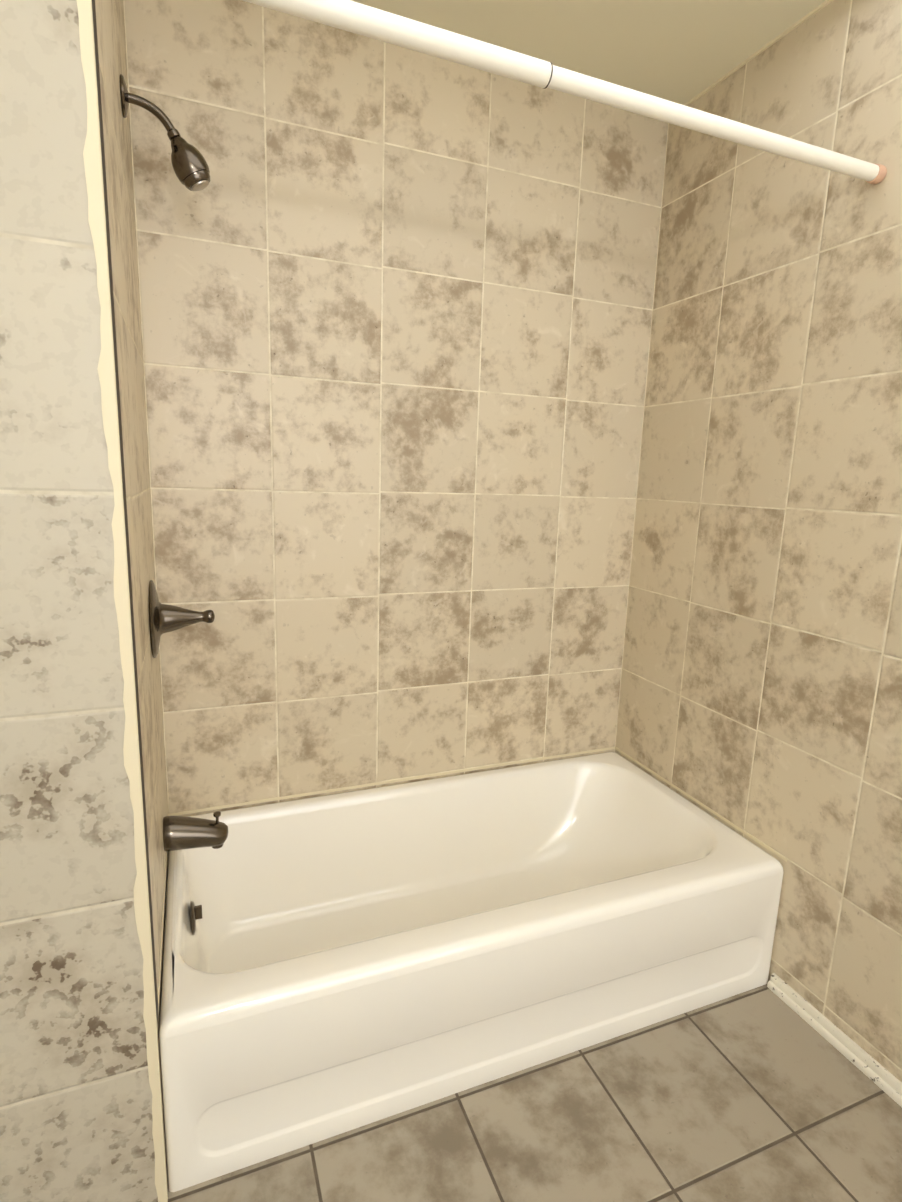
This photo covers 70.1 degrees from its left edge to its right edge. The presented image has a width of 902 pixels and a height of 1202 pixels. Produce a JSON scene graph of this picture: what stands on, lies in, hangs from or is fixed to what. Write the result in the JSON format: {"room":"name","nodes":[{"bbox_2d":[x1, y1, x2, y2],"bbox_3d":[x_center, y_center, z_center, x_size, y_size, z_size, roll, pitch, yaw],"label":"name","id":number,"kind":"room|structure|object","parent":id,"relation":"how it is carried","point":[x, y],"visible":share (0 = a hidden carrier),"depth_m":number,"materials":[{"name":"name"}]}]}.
{"room":"bathroom","nodes":[
{"label":"bathroom","id":0,"kind":"room"},
{"bbox_2d":[0,0,157,1201],"bbox_3d":[-1.071,-0.064,0.737,1.250,2.460,0.012,-3,12,-22],"label":"wall","id":1,"kind":"structure","parent":0,"point":[76,1121],"depth_m":0.97,"materials":[{"name":"beige tile"}]},
{"bbox_2d":[77,0,167,1201],"bbox_3d":[-0.500,-0.089,0.964,0.022,2.460,0.013,-3,12,-22],"label":"trim","id":2,"kind":"structure","parent":1,"relation":"attached to","point":[92,155],"depth_m":0.97,"materials":[{"name":"beige"}]},
{"bbox_2d":[95,0,168,1189],"bbox_3d":[-0.681,-0.160,1.301,0.100,2.460,0.760,-3,12,-22],"label":"wall","id":3,"kind":"structure","parent":0,"point":[110,23],"depth_m":1.22,"materials":[{"name":"tile"}]},
{"bbox_2d":[92,0,157,1021],"bbox_3d":[-0.494,-0.277,0.958,0.001,2.088,0.042,-3,12,-22],"label":"trim","id":4,"kind":"structure","parent":3,"relation":"attached to","point":[119,419],"depth_m":0.97,"materials":[{"name":"brown"}]},
{"bbox_2d":[158,814,168,1014],"bbox_3d":[-0.666,0.677,1.496,0.002,0.009,0.730,-3,12,-22],"label":"trim","id":5,"kind":"structure","parent":3,"relation":"attached to","point":[162,934],"depth_m":1.35,"materials":[{"name":"beige"}]},
{"bbox_2d":[120,74,209,190],"bbox_3d":[-0.579,-0.947,1.312,0.160,0.181,0.070,-3,12,-22],"label":"shower head","id":6,"kind":"object","parent":3,"relation":"attached to","point":[190,166],"visible":1,"depth_m":1.31},
{"bbox_2d":[149,580,214,657],"bbox_3d":[-0.623,0.039,1.498,0.136,0.180,0.180,-3,12,-22],"label":"handle","id":7,"kind":"object","parent":3,"relation":"attached to","point":[164,618],"visible":1,"depth_m":1.46,"materials":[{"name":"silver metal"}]},
{"bbox_2d":[163,811,227,851],"bbox_3d":[-0.634,0.575,1.603,0.149,0.098,0.083,-3,12,-22],"label":"tub spout","id":8,"kind":"object","parent":3,"relation":"attached to","point":[181,832],"visible":1,"depth_m":1.57,"materials":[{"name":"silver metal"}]},
{"bbox_2d":[123,0,668,816],"bbox_3d":[-0.087,-0.274,1.993,1.724,2.460,0.100,-3,12,-22],"label":"wall","id":9,"kind":"structure","parent":0,"point":[397,312],"depth_m":1.84,"materials":[{"name":"tile"}]},
{"bbox_2d":[169,747,614,815],"bbox_3d":[-0.096,0.577,2.109,1.524,0.009,0.002,-3,12,-22],"label":"trim","id":10,"kind":"structure","parent":9,"relation":"attached to","point":[360,786],"depth_m":2.05,"materials":[{"name":"beige"}]},
{"bbox_2d":[168,981,901,1201],"bbox_3d":[-0.065,1.333,0.430,2.974,0.100,3.560,-3,12,-22],"label":"floor","id":11,"kind":"structure","parent":0,"point":[764,1093],"depth_m":1.35,"materials":[{"name":"tile"}]},
{"bbox_2d":[159,752,783,1191],"bbox_3d":[0.039,0.833,1.800,1.520,0.370,0.756,-3,12,-22],"label":"bathtub","id":12,"kind":"object","parent":11,"relation":"on","point":[335,964],"visible":0.94,"depth_m":1.58,"materials":[{"name":"white ceramic"}]},
{"bbox_2d":[351,0,825,104],"bbox_3d":[0.017,-1.179,-0.054,2.974,0.100,3.560,-3,12,-22],"label":"ceiling","id":13,"kind":"structure","parent":0,"point":[682,52],"depth_m":1.62,"materials":[{"name":"beige paint"}]},
{"bbox_2d":[615,0,901,1081],"bbox_3d":[1.309,0.018,0.721,0.100,2.460,3.360,-3,12,-22],"label":"wall","id":14,"kind":"structure","parent":0,"point":[761,688],"depth_m":1.65,"materials":[{"name":"tile"}]},
{"bbox_2d":[242,0,886,183],"bbox_3d":[0.232,-0.901,1.125,1.521,0.039,0.039,-3,12,-22],"label":"shower curtain rod","id":15,"kind":"object","parent":14,"relation":"attached to","point":[380,25],"visible":1,"depth_m":1.08,"materials":[{"name":"white metal"}]},
{"bbox_2d":[615,747,786,861],"bbox_3d":[0.751,0.617,2.048,0.002,0.009,0.756,-3,12,-22],"label":"trim","id":16,"kind":"structure","parent":14,"relation":"attached to","point":[712,811],"depth_m":1.96,"materials":[{"name":"beige"}]},
{"bbox_2d":[684,0,833,105],"bbox_3d":[1.300,-1.183,0.465,0.007,0.007,3.353,-3,12,-22],"label":"trim","id":17,"kind":"structure","parent":14,"relation":"attached to","point":[771,43],"depth_m":1.67,"materials":[{"name":"beige"}]},
{"bbox_2d":[767,973,901,1106],"bbox_3d":[1.357,1.280,0.580,0.020,0.038,2.594,-3,12,-22],"label":"baseboard","id":18,"kind":"structure","parent":14,"relation":"attached to","point":[887,1082],"depth_m":1.57,"materials":[{"name":"white wood"}]}
]}

